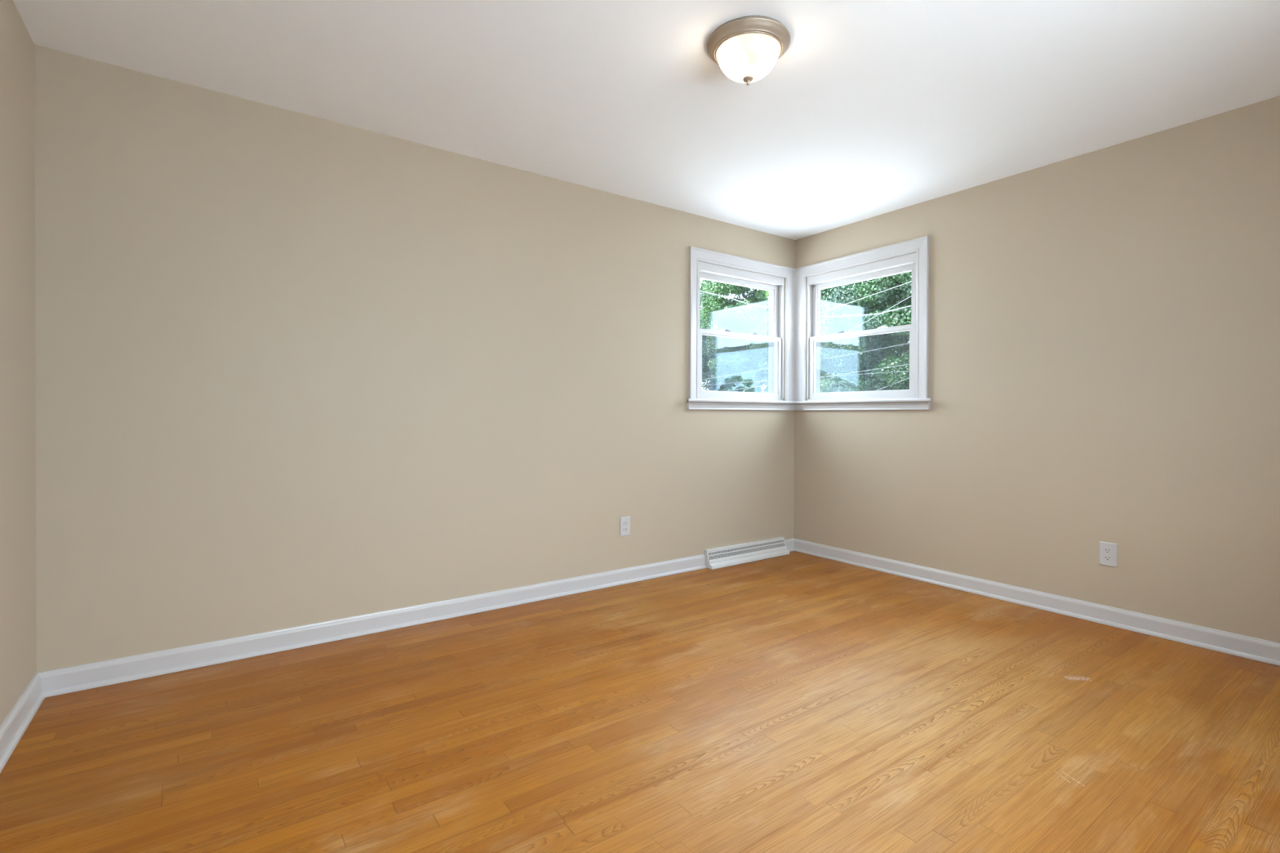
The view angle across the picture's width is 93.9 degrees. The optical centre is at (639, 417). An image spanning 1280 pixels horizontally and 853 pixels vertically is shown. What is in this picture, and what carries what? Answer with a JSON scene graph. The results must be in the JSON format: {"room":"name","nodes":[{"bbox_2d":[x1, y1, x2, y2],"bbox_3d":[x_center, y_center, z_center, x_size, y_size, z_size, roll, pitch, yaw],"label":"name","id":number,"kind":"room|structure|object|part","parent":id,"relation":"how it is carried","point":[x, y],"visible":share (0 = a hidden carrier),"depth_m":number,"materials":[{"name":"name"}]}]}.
{"room":"empty bedroom","nodes":[
{"label":"empty bedroom","id":0,"kind":"room"},
{"bbox_2d":[0,0,36,725],"bbox_3d":[-1.335,-0.160,0.798,0.160,2.440,3.420,0,0,-35],"label":"wall","id":1,"kind":"structure","parent":0,"point":[18,598],"depth_m":2.02,"materials":[{"name":"beige paint"}]},
{"bbox_2d":[0,672,44,773],"bbox_3d":[-1.262,1.014,0.859,0.028,0.092,3.420,0,0,-35],"label":"baseboard","id":2,"kind":"structure","parent":1,"relation":"attached to","point":[19,718],"depth_m":1.99,"materials":[{"name":"white paint"}]},
{"bbox_2d":[34,44,795,672],"bbox_3d":[-0.504,-0.175,3.587,4.429,2.440,0.160,0,0,-35],"label":"wall","id":3,"kind":"structure","parent":0,"point":[293,369],"depth_m":2.82,"materials":[{"name":"beige paint"}]},
{"bbox_2d":[38,537,794,697],"bbox_3d":[-0.518,1.000,3.471,4.269,0.092,0.028,0,0,-35],"label":"baseboard","id":4,"kind":"structure","parent":3,"relation":"attached to","point":[62,681],"depth_m":2.79,"materials":[{"name":"white paint"}]},
{"bbox_2d":[620,515,630,536],"bbox_3d":[-0.092,0.687,3.782,0.074,0.120,0.009,0,0,-35],"label":"wall outlet","id":5,"kind":"object","parent":3,"relation":"attached to","point":[624,521],"visible":1,"depth_m":3.78,"materials":[{"name":"white plastic"}]},
{"bbox_2d":[686,246,795,410],"bbox_3d":[0.728,-0.611,4.427,1.126,1.107,0.209,0,0,-35],"label":"window","id":6,"kind":"structure","parent":3,"relation":"in","point":[781,373],"depth_m":4.43,"materials":[{"name":"white paint"}]},
{"bbox_3d":[0.723,-0.810,4.443,0.853,0.436,0.032,0,0,-35],"label":"sash","id":7,"kind":"part","parent":6,"relation":"part of","materials":[{"name":"white plastic"}]},
{"bbox_3d":[0.743,-0.385,4.416,0.853,0.477,0.030,0,0,-35],"label":"sash","id":8,"kind":"part","parent":6,"relation":"part of","materials":[{"name":"white plastic"}]},
{"bbox_3d":[0.726,-0.596,4.436,0.896,0.977,0.113,0,0,-35],"label":"frame","id":9,"kind":"part","parent":6,"relation":"part of","materials":[{"name":"white plastic"}]},
{"bbox_3d":[0.752,-0.118,4.359,1.085,0.024,0.063,0,0,-35],"label":"sill","id":10,"kind":"part","parent":6,"relation":"part of","materials":[{"name":"white paint"}]},
{"bbox_2d":[0,551,1279,852],"bbox_3d":[0.466,1.117,2.090,4.589,0.120,3.740,0,0,-35],"label":"floor","id":11,"kind":"structure","parent":0,"point":[794,702],"depth_m":1.97,"materials":[{"name":"brown wood"}]},
{"bbox_2d":[703,536,789,569],"bbox_3d":[0.794,0.982,4.367,0.794,0.120,0.086,0,0,-35],"label":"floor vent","id":12,"kind":"object","parent":11,"relation":"in","point":[744,553],"visible":1,"depth_m":4.33,"materials":[{"name":"white metal"}]},
{"bbox_2d":[704,536,784,552],"bbox_3d":[0.779,0.928,4.389,0.792,0.014,0.033,0,0,-35],"label":"hood","id":13,"kind":"object","parent":12,"relation":"attached to","point":[766,542],"depth_m":4.38,"materials":[{"name":"white metal"}]},
{"bbox_2d":[707,539,786,564],"bbox_3d":[0.793,0.972,4.365,0.784,0.075,0.028,0,0,-35],"label":"grille","id":14,"kind":"object","parent":12,"relation":"attached to","point":[734,553],"depth_m":4.34,"materials":[{"name":"white metal"}]},
{"bbox_2d":[13,0,1279,239],"bbox_3d":[0.472,-1.483,2.074,4.589,0.200,3.740,0,0,-35],"label":"ceiling","id":15,"kind":"structure","parent":0,"point":[870,108],"depth_m":2.42,"materials":[{"name":"white paint"}]},
{"bbox_2d":[706,15,791,85],"bbox_3d":[0.398,-1.304,2.201,0.303,0.160,0.303,0,0,15],"label":"ceiling light","id":16,"kind":"object","parent":15,"relation":"attached to","point":[746,49],"visible":1,"depth_m":2.12,"materials":[{"name":"white glass"}]},
{"bbox_2d":[793,95,1279,643],"bbox_3d":[2.273,-0.167,3.366,0.160,2.440,3.420,0,0,-35],"label":"wall","id":17,"kind":"structure","parent":0,"point":[1104,323],"depth_m":3.10,"materials":[{"name":"beige paint"}]},
{"bbox_2d":[794,235,930,410],"bbox_3d":[1.587,-0.608,4.283,0.209,1.107,1.126,0,0,-35],"label":"window","id":18,"kind":"structure","parent":17,"relation":"in","point":[807,290],"depth_m":4.22,"materials":[{"name":"white paint"}]},
{"bbox_3d":[1.592,-0.593,4.290,0.113,0.977,0.896,0,0,-35],"label":"frame","id":19,"kind":"part","parent":18,"relation":"part of","materials":[{"name":"white plastic"}]},
{"bbox_3d":[1.568,-0.382,4.277,0.030,0.477,0.853,0,0,-35],"label":"sash","id":20,"kind":"part","parent":18,"relation":"part of","materials":[{"name":"white plastic"}]},
{"bbox_3d":[1.539,-0.115,4.226,0.063,0.024,1.085,0,0,-35],"label":"sill","id":21,"kind":"part","parent":18,"relation":"part of","materials":[{"name":"white paint"}]},
{"bbox_3d":[1.599,-0.807,4.296,0.032,0.436,0.853,0,0,-35],"label":"sash","id":22,"kind":"part","parent":18,"relation":"part of","materials":[{"name":"white plastic"}]},
{"bbox_2d":[793,537,1279,666],"bbox_3d":[2.194,1.008,3.319,0.028,0.092,3.420,0,0,-35],"label":"baseboard","id":23,"kind":"structure","parent":17,"relation":"attached to","point":[1234,644],"depth_m":3.18,"materials":[{"name":"white paint"}]},
{"bbox_2d":[1098,541,1116,567],"bbox_3d":[2.391,0.698,3.057,0.009,0.120,0.074,0,0,-35],"label":"wall outlet","id":24,"kind":"object","parent":17,"relation":"attached to","point":[1108,551],"visible":1,"depth_m":3.05,"materials":[{"name":"white plastic"}]},
{"bbox_2d":[1103,555,1111,560],"bbox_3d":[2.389,0.717,3.055,0.003,0.027,0.034,0,0,-35],"label":"receptacle","id":25,"kind":"object","parent":24,"relation":"attached to","point":[1106,557],"depth_m":3.05,"materials":[{"name":"white plastic"}]},
{"bbox_2d":[1103,547,1111,553],"bbox_3d":[2.389,0.678,3.055,0.003,0.027,0.034,0,0,-35],"label":"receptacle","id":26,"kind":"object","parent":24,"relation":"attached to","point":[1106,550],"depth_m":3.05,"materials":[{"name":"white plastic"}]},
{"label":"outside","id":27,"kind":"structure","parent":0,"visible":0},
{"bbox_2d":[699,290,911,317],"bbox_3d":[2.277,-2.164,8.367,10.642,1.461,0.649,0,0,15],"label":"overhead cable","id":28,"kind":"object","parent":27,"point":[700,291],"visible":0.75,"depth_m":8.56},
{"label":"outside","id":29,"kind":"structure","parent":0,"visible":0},
{"bbox_2d":[821,281,911,312],"bbox_3d":[5.338,-2.373,7.542,6.086,1.811,0.009,0,0,22],"label":"overhead cable","id":30,"kind":"object","parent":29,"point":[909,282],"visible":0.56,"depth_m":8.40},
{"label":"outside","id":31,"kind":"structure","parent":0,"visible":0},
{"bbox_2d":[742,296,911,391],"bbox_3d":[3.716,-1.608,9.268,7.882,4.346,0.007,0,0,23],"label":"overhead cable","id":32,"kind":"object","parent":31,"point":[909,296],"visible":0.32,"depth_m":9.39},
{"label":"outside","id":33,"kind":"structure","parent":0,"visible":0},
{"bbox_2d":[702,342,909,380],"bbox_3d":[3.117,-0.963,8.362,9.059,1.477,0.146,0,0,20],"label":"overhead cable","id":34,"kind":"object","parent":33,"point":[908,343],"visible":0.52,"depth_m":8.54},
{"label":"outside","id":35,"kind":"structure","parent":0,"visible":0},
{"bbox_2d":[728,364,909,391],"bbox_3d":[3.370,-0.689,8.334,8.611,1.147,0.007,0,0,22],"label":"overhead cable","id":36,"kind":"object","parent":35,"point":[906,364],"visible":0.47,"depth_m":8.50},
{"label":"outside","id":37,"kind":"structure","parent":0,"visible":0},
{"bbox_2d":[703,370,909,385],"bbox_3d":[3.605,-0.670,8.918,8.717,0.450,0.006,0,0,22],"label":"overhead cable","id":38,"kind":"object","parent":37,"point":[905,371],"visible":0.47,"depth_m":9.15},
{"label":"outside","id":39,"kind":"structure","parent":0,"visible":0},
{"bbox_2d":[875,377,909,391],"bbox_3d":[3.243,-0.426,7.711,7.834,3.119,0.007,0,0,22],"label":"overhead cable","id":40,"kind":"object","parent":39,"point":[908,378],"visible":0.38,"depth_m":7.71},
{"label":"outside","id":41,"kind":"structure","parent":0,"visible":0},
{"bbox_3d":[-12.372,1.591,49.677,150.000,0.200,91.000,0,0,-35],"label":"ground","id":42,"kind":"structure","parent":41,"visible":0},
{"bbox_2d":[699,279,738,391],"bbox_3d":[2.272,-2.653,30.858,6.678,8.714,6.221,0,0,-21],"label":"tree","id":43,"kind":"object","parent":42,"relation":"on","point":[707,353],"visible":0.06,"depth_m":29.95,"materials":[{"name":"plant"}]},
{"bbox_2d":[699,279,768,392],"bbox_3d":[4.591,-4.387,23.508,4.914,12.282,4.549,0,0,-21],"label":"window glass","id":44,"kind":"object","parent":42,"relation":"on","point":[753,319],"visible":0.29,"depth_m":22.85,"materials":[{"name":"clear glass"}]},
{"bbox_2d":[702,299,768,391],"bbox_3d":[6.957,-3.179,40.476,7.319,9.676,7.086,0,0,-39],"label":"tree","id":45,"kind":"object","parent":42,"relation":"on","point":[739,384],"visible":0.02,"depth_m":39.45,"materials":[{"name":"green plant"}]},
{"bbox_2d":[765,290,882,392],"bbox_3d":[5.772,-3.406,18.595,3.768,10.385,3.461,0,0,-21],"label":"tree","id":46,"kind":"object","parent":42,"relation":"on","point":[826,369],"visible":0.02,"depth_m":18.03,"materials":[{"name":"plant"}]},
{"bbox_2d":[820,271,911,391],"bbox_3d":[6.207,-2.498,14.176,4.364,8.623,4.038,0,0,-21],"label":"window glass","id":47,"kind":"object","parent":42,"relation":"on","point":[833,297],"visible":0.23,"depth_m":13.53,"materials":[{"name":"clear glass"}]},
{"bbox_2d":[821,288,911,391],"bbox_3d":[10.253,-4.013,28.143,7.513,11.506,6.889,0,0,-22],"label":"tree","id":48,"kind":"object","parent":42,"relation":"on","point":[904,289],"visible":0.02,"depth_m":27.15,"materials":[{"name":"green plant"}]}
]}

